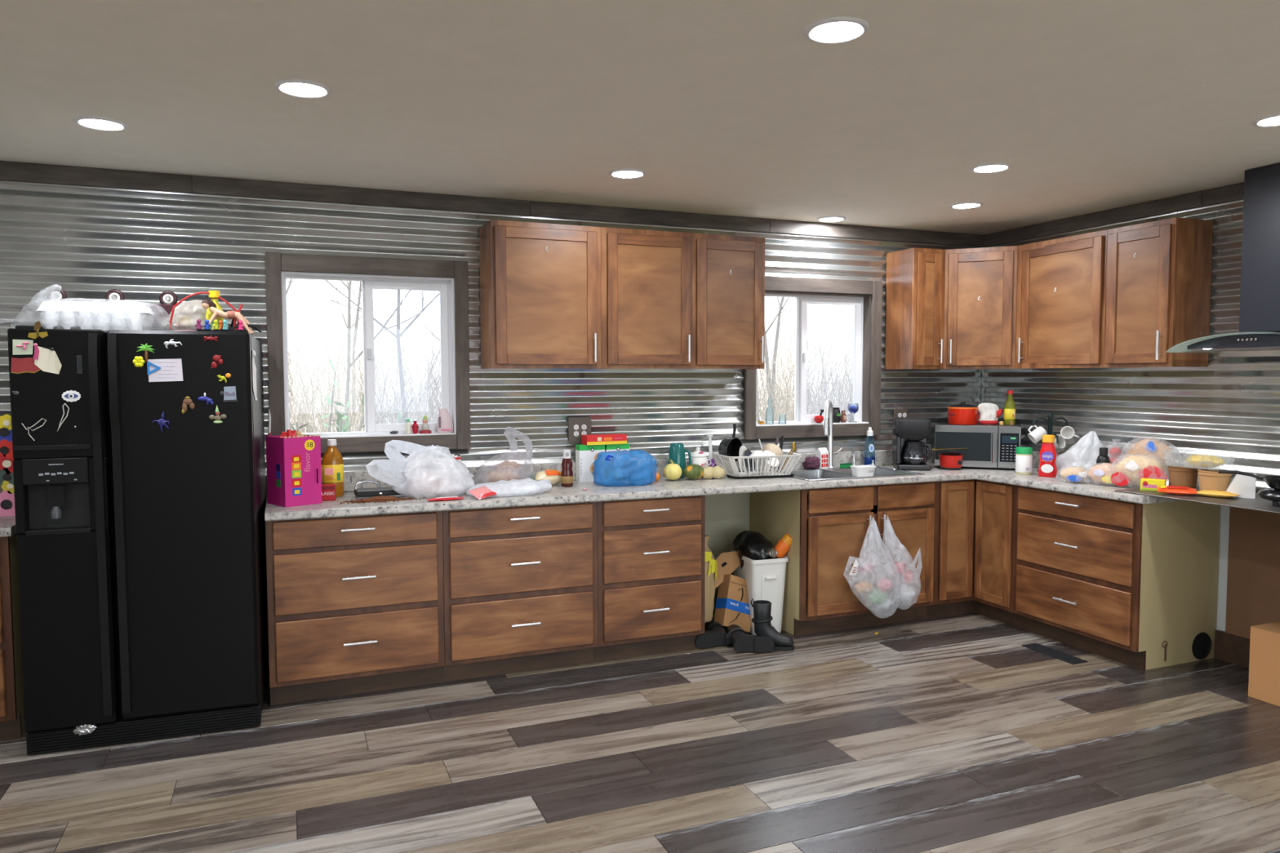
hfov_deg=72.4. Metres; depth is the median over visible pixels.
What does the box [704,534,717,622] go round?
chip bag
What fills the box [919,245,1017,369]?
upper cabinet
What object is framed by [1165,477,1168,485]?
paper napkins
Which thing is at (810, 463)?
cabbage
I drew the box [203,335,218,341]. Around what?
magnet
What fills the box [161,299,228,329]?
bag
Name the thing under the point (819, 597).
base cabinet
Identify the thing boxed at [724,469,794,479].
tray
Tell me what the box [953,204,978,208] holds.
diffuser
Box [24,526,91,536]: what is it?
drip tray
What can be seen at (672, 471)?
squash
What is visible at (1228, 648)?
baseboard
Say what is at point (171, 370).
paper
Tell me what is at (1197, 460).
bread bag
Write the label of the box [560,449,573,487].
sauce bottle
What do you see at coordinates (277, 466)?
print
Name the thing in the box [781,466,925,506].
sink
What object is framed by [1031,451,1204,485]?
bags
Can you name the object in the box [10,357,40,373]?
card
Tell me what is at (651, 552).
base cabinet
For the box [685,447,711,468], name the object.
sugar pot
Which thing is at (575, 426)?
socket
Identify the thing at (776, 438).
knife
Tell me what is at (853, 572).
paper tag
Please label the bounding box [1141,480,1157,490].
print
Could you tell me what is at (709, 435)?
wand
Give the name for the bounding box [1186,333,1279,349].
hood
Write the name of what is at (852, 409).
goblet
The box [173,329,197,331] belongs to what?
marker pen
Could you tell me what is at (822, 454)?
carton
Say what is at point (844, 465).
sponge
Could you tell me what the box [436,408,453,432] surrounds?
bottle
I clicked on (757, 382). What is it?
bare tree
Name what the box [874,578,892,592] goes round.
wrapper
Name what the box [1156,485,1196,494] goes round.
snack packet
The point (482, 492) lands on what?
wrapper
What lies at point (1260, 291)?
range hood
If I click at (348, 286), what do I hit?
bare tree
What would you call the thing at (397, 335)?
bare tree
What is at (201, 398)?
magnet
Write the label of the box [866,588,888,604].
wrapper
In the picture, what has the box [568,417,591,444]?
wall outlet
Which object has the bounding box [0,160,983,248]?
trim
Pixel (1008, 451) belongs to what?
keypad
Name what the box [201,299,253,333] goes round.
doll
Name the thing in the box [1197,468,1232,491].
tub
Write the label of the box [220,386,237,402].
photo magnet
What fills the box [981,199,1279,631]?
wall
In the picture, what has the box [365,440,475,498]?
bag
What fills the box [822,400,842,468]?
faucet
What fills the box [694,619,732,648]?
boot
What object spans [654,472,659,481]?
tangerine
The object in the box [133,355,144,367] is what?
magnet
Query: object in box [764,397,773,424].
clear bottle
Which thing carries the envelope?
attached to the refrigerator
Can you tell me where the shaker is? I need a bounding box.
[1015,446,1032,475]
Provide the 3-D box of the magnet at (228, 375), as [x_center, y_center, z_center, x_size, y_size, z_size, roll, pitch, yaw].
[-1.744,-0.203,3.668,0.053,0.041,0.012,-1,3,-20]
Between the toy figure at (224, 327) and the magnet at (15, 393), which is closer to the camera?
the magnet at (15, 393)
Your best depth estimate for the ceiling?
3.12 m
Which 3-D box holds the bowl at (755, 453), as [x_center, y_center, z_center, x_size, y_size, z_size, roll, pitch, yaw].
[0.717,0.187,5.289,0.139,0.080,0.129,0,3,6]
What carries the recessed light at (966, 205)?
in the ceiling
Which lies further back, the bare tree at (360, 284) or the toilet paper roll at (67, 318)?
the bare tree at (360, 284)
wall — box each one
[0,181,981,617]
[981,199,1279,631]
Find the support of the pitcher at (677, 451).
on the countertop at (664, 487)
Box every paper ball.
[877,597,893,608]
[894,583,911,603]
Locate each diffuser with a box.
[79,119,122,128]
[280,83,325,95]
[613,171,642,177]
[810,22,862,40]
[819,217,842,221]
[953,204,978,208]
[974,165,1006,171]
[1258,116,1279,124]
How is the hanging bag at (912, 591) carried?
hanging from the base cabinet at (819, 597)
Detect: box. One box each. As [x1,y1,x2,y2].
[266,434,321,506]
[321,484,336,501]
[575,444,604,482]
[581,433,626,444]
[604,443,629,451]
[713,574,751,632]
[1140,478,1166,491]
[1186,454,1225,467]
[1248,621,1279,706]
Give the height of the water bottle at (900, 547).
0.228 m
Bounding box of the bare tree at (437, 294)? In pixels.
[399,293,439,341]
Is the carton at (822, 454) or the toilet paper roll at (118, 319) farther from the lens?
the carton at (822, 454)
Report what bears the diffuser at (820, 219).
attached to the recessed light at (834, 218)
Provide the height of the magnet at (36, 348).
0.066 m
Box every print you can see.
[38,463,76,481]
[208,315,220,319]
[275,463,280,487]
[321,486,334,489]
[324,467,340,480]
[729,587,743,622]
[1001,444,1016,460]
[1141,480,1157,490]
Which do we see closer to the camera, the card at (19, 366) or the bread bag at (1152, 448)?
the card at (19, 366)
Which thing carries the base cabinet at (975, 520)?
on the floor
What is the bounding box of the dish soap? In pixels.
[863,426,875,465]
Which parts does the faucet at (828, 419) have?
lever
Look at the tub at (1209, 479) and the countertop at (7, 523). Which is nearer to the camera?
the countertop at (7, 523)
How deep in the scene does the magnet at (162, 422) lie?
3.60 m
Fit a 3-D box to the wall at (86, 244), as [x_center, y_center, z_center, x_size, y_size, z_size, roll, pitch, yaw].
[-1.596,0.001,4.708,8.672,2.511,0.174,-1,4,-22]
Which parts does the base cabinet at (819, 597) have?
panel, drawer, door, rail, rail, frame, handle, handle, drawer, door, rail, rail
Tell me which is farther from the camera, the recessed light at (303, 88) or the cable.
the cable
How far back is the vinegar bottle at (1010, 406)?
5.74 m
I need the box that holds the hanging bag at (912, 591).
[882,515,922,609]
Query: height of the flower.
0.020 m
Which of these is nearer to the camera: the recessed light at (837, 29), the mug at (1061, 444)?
the recessed light at (837, 29)
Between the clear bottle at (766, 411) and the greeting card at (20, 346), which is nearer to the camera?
the greeting card at (20, 346)
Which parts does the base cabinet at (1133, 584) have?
handle, handle, handle, drawer, drawer, drawer, frame, panel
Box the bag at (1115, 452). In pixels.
[1108,447,1121,466]
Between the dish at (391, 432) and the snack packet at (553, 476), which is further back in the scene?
the snack packet at (553, 476)
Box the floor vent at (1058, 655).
[1021,643,1088,664]
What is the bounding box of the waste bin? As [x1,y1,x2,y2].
[731,550,788,635]
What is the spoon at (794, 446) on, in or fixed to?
in the dish rack
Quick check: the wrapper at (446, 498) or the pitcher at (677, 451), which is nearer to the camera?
the wrapper at (446, 498)
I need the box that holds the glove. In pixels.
[252,350,257,399]
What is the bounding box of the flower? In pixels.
[225,373,231,377]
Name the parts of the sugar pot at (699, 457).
pot, lid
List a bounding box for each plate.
[738,445,751,473]
[744,448,755,471]
[763,450,778,466]
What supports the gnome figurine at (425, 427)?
on the window at (451, 278)
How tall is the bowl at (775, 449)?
0.124 m
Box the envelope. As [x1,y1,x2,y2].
[34,346,62,373]
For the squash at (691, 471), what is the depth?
5.10 m
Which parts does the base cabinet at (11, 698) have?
drawer, drawer, frame, panel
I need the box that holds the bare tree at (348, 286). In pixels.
[329,280,439,426]
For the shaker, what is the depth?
5.36 m
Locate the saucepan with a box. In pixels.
[718,423,742,462]
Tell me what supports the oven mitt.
on the microwave
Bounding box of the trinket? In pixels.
[268,408,271,435]
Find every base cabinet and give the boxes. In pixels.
[0,533,25,741]
[265,511,444,705]
[442,502,597,682]
[594,495,705,662]
[749,481,935,635]
[926,479,1021,628]
[1013,485,1220,670]
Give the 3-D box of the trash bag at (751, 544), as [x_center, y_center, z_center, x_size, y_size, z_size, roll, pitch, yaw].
[0.694,0.752,5.274,0.246,0.237,0.308,-1,4,-22]
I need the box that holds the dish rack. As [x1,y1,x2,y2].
[712,450,802,476]
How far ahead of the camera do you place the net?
5.17 m
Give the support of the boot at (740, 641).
on the floor
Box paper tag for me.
[848,559,858,575]
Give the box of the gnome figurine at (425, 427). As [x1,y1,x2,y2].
[419,415,431,433]
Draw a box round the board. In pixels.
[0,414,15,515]
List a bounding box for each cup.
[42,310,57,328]
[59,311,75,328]
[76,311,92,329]
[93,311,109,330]
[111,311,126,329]
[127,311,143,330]
[755,462,768,471]
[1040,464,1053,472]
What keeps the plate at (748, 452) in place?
in the dish rack
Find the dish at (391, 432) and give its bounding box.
[389,431,398,434]
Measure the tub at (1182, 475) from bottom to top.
0.125 m
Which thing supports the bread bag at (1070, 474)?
on the countertop at (664, 487)
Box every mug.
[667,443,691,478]
[1027,425,1047,444]
[1053,434,1065,449]
[1060,426,1079,439]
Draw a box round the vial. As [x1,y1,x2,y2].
[405,418,410,434]
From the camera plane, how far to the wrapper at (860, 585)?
5.05 m
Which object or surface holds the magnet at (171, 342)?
attached to the refrigerator
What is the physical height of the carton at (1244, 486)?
0.115 m
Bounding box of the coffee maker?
[892,418,932,471]
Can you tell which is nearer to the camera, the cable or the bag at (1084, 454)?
the cable
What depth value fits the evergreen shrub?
8.74 m
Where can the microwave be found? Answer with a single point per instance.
(988, 446)
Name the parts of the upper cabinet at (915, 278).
panel, frame, rail, door, rail, handle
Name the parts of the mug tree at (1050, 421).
arm, post, arm, arm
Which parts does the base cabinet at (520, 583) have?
drawer, drawer, drawer, handle, handle, handle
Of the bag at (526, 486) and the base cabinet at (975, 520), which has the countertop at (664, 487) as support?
the bag at (526, 486)
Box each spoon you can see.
[782,444,795,470]
[932,448,968,450]
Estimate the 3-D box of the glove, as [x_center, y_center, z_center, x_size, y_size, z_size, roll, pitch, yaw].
[-1.700,-0.226,3.871,0.012,0.220,0.200,-1,3,-20]
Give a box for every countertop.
[0,515,16,537]
[264,448,1204,521]
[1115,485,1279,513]
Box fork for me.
[781,441,795,469]
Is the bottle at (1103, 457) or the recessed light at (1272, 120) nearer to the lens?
the recessed light at (1272, 120)
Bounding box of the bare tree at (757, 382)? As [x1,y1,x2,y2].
[755,296,770,422]
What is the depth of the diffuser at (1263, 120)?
3.39 m
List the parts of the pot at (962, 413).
lid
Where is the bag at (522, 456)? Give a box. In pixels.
[474,426,536,484]
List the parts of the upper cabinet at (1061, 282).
handle, rail, door, rail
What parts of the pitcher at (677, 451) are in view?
handle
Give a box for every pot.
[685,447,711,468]
[938,449,963,470]
[946,401,979,424]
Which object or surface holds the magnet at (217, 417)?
attached to the refrigerator
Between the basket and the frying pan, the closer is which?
the frying pan
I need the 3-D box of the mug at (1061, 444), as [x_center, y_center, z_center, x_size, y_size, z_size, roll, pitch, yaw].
[2.633,0.102,5.547,0.078,0.103,0.103,-2,4,-28]
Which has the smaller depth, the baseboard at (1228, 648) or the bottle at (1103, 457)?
the baseboard at (1228, 648)
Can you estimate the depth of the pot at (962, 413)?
5.76 m
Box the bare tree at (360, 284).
[351,281,361,415]
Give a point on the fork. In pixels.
(793, 443)
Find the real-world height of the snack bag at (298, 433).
0.183 m
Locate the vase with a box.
[411,421,418,433]
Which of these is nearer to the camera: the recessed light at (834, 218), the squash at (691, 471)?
the squash at (691, 471)
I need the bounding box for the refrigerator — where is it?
[7,325,269,755]
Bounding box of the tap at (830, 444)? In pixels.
[826,432,835,468]
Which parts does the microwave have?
door, handle, control panel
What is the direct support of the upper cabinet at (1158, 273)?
attached to the wall at (1228, 409)
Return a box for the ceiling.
[0,0,1279,235]
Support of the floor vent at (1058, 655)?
in the floor
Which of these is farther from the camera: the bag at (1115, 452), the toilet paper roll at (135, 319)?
the bag at (1115, 452)
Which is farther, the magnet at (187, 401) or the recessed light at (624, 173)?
the recessed light at (624, 173)
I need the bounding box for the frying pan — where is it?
[1217,470,1279,489]
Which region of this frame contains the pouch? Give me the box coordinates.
[1196,489,1239,497]
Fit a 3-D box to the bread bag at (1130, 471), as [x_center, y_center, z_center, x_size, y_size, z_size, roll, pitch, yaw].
[2.721,0.242,4.707,0.181,0.182,0.376,-3,4,-43]
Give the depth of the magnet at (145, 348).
3.56 m
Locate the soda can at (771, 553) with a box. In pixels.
[766,547,777,559]
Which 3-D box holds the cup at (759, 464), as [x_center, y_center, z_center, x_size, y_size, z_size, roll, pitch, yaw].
[0.741,0.239,5.383,0.076,0.078,0.076,2,4,33]
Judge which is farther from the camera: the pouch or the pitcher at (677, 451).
the pitcher at (677, 451)
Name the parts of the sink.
bowl, bowl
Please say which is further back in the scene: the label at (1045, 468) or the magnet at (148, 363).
the label at (1045, 468)
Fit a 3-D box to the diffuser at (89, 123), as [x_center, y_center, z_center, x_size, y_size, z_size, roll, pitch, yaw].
[-2.094,-1.176,3.401,0.143,0.006,0.143,-1,4,-22]
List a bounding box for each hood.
[1165,162,1279,353]
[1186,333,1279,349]
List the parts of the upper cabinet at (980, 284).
handle, rail, door, rail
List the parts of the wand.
stem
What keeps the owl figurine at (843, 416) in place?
on the window at (866, 296)
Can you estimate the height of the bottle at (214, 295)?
0.192 m
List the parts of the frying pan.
handle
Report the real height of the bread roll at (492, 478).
0.093 m
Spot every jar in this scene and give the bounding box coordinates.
[777,414,786,424]
[832,407,840,422]
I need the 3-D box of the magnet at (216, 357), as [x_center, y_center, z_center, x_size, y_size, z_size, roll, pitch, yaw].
[-1.767,-0.270,3.656,0.048,0.059,0.012,-1,3,-20]
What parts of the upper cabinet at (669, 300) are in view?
door, rail, rail, handle, rail, door, rail, handle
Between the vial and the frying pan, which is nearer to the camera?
the frying pan
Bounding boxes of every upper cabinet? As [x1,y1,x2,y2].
[479,219,601,368]
[600,226,764,368]
[884,247,945,369]
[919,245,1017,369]
[1015,229,1136,368]
[1103,217,1213,368]
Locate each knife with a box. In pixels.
[773,437,778,468]
[777,435,784,469]
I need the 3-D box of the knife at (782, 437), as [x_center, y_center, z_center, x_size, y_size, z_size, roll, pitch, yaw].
[0.874,0.162,5.447,0.048,0.207,0.027,-1,4,-22]
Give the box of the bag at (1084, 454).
[1055,431,1108,475]
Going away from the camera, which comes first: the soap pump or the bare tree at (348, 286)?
the soap pump
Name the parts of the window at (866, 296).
pane, meeting rail, frame, sill, sliding sash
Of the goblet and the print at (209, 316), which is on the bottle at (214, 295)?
the print at (209, 316)
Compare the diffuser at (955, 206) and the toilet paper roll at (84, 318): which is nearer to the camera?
the toilet paper roll at (84, 318)
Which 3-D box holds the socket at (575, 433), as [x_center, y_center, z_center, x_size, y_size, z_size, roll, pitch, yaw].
[-0.372,0.042,5.106,0.031,0.030,0.003,-1,4,-22]
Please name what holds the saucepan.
in the dish rack
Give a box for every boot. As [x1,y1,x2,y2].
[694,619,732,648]
[725,624,774,653]
[750,598,794,651]
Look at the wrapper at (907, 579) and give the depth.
5.17 m
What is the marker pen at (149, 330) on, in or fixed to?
on the refrigerator
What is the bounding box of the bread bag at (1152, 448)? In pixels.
[1124,438,1175,478]
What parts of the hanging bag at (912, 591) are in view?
handle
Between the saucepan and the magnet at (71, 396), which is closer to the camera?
the magnet at (71, 396)
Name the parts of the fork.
handle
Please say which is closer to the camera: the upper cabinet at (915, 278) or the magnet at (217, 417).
the magnet at (217, 417)
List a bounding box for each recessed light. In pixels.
[73,115,128,131]
[274,78,331,97]
[608,168,646,178]
[803,16,869,43]
[816,215,845,222]
[949,201,983,208]
[969,162,1011,173]
[1252,112,1279,126]
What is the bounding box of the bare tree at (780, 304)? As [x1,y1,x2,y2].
[771,297,784,413]
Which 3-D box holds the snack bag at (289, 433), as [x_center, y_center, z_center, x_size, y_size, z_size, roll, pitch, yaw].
[-1.670,0.104,4.175,0.118,0.180,0.091,-1,4,-22]
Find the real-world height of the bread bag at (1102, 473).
0.122 m
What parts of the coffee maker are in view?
water tank, carafe lid, carafe handle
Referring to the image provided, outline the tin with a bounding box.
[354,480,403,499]
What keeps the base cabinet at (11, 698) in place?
on the floor
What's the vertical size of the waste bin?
0.454 m
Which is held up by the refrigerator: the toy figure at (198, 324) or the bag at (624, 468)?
the toy figure at (198, 324)
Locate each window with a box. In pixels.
[265,252,470,453]
[744,275,882,439]
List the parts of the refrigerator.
control panel, water lever, freezer door, handle, handle, fridge door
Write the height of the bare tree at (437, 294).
6.230 m
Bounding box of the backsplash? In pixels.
[321,448,933,492]
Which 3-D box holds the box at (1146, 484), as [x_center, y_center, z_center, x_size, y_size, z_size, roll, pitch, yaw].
[2.671,0.304,4.556,0.110,0.060,0.045,3,4,40]
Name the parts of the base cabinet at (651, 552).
drawer, drawer, drawer, handle, handle, handle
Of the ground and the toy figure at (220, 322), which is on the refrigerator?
the toy figure at (220, 322)
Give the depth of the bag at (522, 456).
4.79 m
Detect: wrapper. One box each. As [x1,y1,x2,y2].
[73,724,96,735]
[426,496,464,501]
[467,486,496,499]
[855,581,873,593]
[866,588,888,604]
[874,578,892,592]
[902,570,912,582]
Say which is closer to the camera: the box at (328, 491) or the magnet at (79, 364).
the magnet at (79, 364)
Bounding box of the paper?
[147,358,182,382]
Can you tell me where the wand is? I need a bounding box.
[706,433,715,467]
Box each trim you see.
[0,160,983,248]
[982,182,1244,247]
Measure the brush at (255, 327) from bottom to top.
0.043 m
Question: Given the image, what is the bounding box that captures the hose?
[169,292,243,329]
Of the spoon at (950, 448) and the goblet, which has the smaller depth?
the spoon at (950, 448)
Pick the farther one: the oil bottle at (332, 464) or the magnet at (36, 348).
the oil bottle at (332, 464)
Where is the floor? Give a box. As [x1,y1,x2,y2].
[0,612,1279,852]
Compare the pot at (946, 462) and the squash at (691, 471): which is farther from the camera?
the pot at (946, 462)
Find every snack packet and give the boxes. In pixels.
[534,469,560,484]
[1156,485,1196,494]
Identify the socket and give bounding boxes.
[573,424,578,430]
[573,431,578,436]
[581,424,586,429]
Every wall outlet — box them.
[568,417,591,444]
[893,408,907,422]
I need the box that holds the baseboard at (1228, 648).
[1213,629,1249,668]
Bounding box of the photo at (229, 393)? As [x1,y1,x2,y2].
[223,386,236,399]
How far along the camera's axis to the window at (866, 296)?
5.79 m
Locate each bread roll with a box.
[484,470,518,482]
[495,460,520,469]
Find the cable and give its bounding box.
[230,313,244,328]
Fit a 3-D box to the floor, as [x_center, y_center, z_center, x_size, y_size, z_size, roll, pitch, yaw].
[-0.138,1.516,1.210,8.972,0.120,7.900,-1,4,-22]
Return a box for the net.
[701,462,726,479]
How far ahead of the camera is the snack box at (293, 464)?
4.15 m
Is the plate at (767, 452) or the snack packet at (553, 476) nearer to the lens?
the snack packet at (553, 476)
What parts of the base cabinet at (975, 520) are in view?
rail, door, rail, rail, door, rail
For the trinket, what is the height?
0.190 m
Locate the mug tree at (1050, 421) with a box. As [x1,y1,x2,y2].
[1032,412,1067,471]
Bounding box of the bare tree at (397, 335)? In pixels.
[285,280,439,423]
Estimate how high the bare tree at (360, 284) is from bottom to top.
9.391 m
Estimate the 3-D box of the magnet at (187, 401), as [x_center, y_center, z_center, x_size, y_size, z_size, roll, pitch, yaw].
[-1.873,-0.089,3.628,0.050,0.072,0.012,-1,3,-20]
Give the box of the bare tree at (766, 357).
[764,296,795,421]
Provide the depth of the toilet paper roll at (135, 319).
3.61 m
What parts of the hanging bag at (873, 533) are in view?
handle, handle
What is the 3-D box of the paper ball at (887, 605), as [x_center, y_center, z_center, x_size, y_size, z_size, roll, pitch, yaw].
[1.437,1.039,5.136,0.109,0.071,0.079,-1,4,-22]
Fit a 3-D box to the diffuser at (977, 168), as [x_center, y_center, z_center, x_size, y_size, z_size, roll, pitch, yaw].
[1.667,-1.228,4.159,0.143,0.006,0.143,-1,4,-22]
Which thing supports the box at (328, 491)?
on the countertop at (664, 487)
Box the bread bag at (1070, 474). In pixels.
[1060,467,1088,481]
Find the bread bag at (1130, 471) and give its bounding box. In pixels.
[1110,455,1166,486]
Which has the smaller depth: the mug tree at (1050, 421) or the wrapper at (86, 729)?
the wrapper at (86, 729)
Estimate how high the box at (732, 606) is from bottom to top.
0.362 m
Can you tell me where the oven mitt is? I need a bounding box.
[977,402,1002,424]
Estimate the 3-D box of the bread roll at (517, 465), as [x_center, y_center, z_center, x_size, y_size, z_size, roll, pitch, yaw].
[-0.727,0.220,4.821,0.142,0.063,0.097,-1,4,-22]
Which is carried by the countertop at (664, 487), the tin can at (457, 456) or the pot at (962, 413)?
the tin can at (457, 456)
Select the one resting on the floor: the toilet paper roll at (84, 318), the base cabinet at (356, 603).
the base cabinet at (356, 603)
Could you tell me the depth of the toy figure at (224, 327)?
3.71 m
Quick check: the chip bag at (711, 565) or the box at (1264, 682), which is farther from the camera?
the chip bag at (711, 565)
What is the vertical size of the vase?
0.068 m
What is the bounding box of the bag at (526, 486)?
[466,477,551,497]
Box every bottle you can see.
[205,290,224,329]
[321,439,343,497]
[436,408,453,432]
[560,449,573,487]
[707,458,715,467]
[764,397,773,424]
[773,533,791,558]
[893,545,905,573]
[1004,390,1015,424]
[1038,434,1057,477]
[1096,447,1110,465]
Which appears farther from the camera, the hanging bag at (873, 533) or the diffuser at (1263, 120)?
the hanging bag at (873, 533)
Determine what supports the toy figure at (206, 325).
on the refrigerator
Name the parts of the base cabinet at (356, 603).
drawer, drawer, drawer, handle, handle, handle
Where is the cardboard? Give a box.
[1225,506,1279,639]
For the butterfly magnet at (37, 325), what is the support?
attached to the refrigerator
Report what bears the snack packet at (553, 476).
on the countertop at (664, 487)
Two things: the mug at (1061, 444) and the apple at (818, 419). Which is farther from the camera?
the apple at (818, 419)
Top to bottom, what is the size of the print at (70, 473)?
0.068 m
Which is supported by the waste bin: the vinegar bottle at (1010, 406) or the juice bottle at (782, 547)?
the juice bottle at (782, 547)
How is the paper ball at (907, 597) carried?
in the hanging bag at (912, 591)
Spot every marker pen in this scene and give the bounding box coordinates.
[149,329,173,330]
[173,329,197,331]
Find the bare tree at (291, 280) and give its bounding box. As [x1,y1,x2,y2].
[285,278,294,294]
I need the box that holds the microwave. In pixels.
[933,422,1021,470]
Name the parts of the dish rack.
corner post, corner post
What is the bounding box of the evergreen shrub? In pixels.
[289,355,414,432]
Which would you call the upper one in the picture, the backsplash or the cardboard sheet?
the backsplash
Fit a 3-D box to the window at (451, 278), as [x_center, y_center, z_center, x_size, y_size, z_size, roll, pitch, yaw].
[-1.449,-0.383,4.718,1.026,1.033,0.166,-1,4,-22]
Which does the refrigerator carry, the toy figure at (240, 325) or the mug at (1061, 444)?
the toy figure at (240, 325)
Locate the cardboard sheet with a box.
[715,551,740,588]
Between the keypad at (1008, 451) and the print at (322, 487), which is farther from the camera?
the keypad at (1008, 451)
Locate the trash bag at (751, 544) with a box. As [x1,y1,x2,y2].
[732,530,777,568]
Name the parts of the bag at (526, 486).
bag handle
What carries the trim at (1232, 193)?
attached to the wall at (1228, 409)
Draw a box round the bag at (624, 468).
[591,449,657,486]
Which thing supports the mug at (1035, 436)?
hanging from the mug tree at (1050, 421)
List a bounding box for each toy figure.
[194,319,203,328]
[203,319,211,329]
[212,320,219,329]
[218,320,223,329]
[222,320,227,329]
[238,320,243,329]
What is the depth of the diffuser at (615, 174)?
4.26 m
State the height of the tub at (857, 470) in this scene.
0.058 m
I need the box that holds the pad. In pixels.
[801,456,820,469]
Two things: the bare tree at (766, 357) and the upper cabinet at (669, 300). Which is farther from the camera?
the bare tree at (766, 357)
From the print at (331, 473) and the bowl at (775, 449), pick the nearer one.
the print at (331, 473)
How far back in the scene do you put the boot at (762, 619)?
4.86 m
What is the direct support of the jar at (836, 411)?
on the window at (866, 296)
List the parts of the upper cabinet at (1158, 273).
rail, door, rail, frame, handle, panel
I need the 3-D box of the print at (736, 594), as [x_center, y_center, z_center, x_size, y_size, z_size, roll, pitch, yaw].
[0.565,1.047,5.121,0.067,0.216,0.018,21,-21,-28]
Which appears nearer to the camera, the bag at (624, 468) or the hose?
the hose
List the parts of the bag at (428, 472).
handle, handle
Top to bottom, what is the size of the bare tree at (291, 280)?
8.228 m
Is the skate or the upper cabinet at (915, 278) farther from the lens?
the upper cabinet at (915, 278)
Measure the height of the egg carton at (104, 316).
0.120 m
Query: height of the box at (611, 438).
0.055 m
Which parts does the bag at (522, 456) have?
bag handle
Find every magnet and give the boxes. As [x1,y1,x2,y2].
[12,391,19,395]
[27,320,48,338]
[32,342,39,359]
[62,390,80,402]
[76,355,82,373]
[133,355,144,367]
[136,343,155,361]
[146,361,160,374]
[152,411,169,431]
[164,339,182,348]
[181,396,195,413]
[197,392,213,404]
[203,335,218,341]
[208,404,226,423]
[210,355,222,368]
[217,373,231,382]
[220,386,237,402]
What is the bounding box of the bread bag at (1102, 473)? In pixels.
[1087,462,1115,484]
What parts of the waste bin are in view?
panel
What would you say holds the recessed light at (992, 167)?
in the ceiling
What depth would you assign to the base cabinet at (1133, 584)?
4.65 m
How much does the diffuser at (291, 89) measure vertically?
0.006 m
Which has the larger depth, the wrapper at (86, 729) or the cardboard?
the cardboard
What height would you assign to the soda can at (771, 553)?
0.082 m
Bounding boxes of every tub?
[849,465,875,476]
[1167,464,1199,488]
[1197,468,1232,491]
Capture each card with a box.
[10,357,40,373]
[12,339,33,355]
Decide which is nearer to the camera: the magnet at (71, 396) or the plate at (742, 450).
the magnet at (71, 396)
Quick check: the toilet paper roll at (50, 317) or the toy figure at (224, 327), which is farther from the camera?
the toy figure at (224, 327)
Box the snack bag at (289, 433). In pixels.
[279,429,297,438]
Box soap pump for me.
[851,451,855,466]
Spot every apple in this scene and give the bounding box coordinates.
[813,408,824,422]
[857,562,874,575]
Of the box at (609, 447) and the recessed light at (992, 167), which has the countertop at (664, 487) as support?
the box at (609, 447)
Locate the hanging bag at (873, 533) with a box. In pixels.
[844,516,901,617]
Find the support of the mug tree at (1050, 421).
on the countertop at (664, 487)
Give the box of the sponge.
[840,462,852,468]
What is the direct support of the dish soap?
on the sink
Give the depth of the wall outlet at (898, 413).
5.98 m
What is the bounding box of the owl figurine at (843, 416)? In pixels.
[840,409,846,422]
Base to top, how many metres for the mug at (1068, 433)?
0.087 m
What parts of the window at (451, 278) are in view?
meeting rail, frame, sill, sliding sash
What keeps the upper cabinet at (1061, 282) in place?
attached to the wall at (1228, 409)
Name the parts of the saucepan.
handle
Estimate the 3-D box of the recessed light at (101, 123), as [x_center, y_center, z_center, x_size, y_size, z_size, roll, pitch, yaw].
[-2.094,-1.175,3.401,0.184,0.010,0.184,-1,4,-22]
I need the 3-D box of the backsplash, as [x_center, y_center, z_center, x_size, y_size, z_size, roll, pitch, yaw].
[0.252,0.248,5.371,4.678,0.106,0.020,-1,4,-22]
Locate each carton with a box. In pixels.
[35,301,155,333]
[815,447,828,469]
[1226,473,1256,498]
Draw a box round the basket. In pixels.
[904,435,924,440]
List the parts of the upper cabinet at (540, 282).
panel, door, rail, rail, handle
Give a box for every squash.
[663,459,681,479]
[683,464,703,479]
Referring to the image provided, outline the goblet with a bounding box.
[847,403,858,422]
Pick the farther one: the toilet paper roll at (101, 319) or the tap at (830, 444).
the tap at (830, 444)
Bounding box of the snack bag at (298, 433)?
[296,430,304,437]
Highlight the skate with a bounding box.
[46,287,177,329]
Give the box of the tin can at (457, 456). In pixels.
[450,453,461,461]
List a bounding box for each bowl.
[748,451,770,462]
[761,443,782,460]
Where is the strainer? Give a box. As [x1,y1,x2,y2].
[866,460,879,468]
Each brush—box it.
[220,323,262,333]
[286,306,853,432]

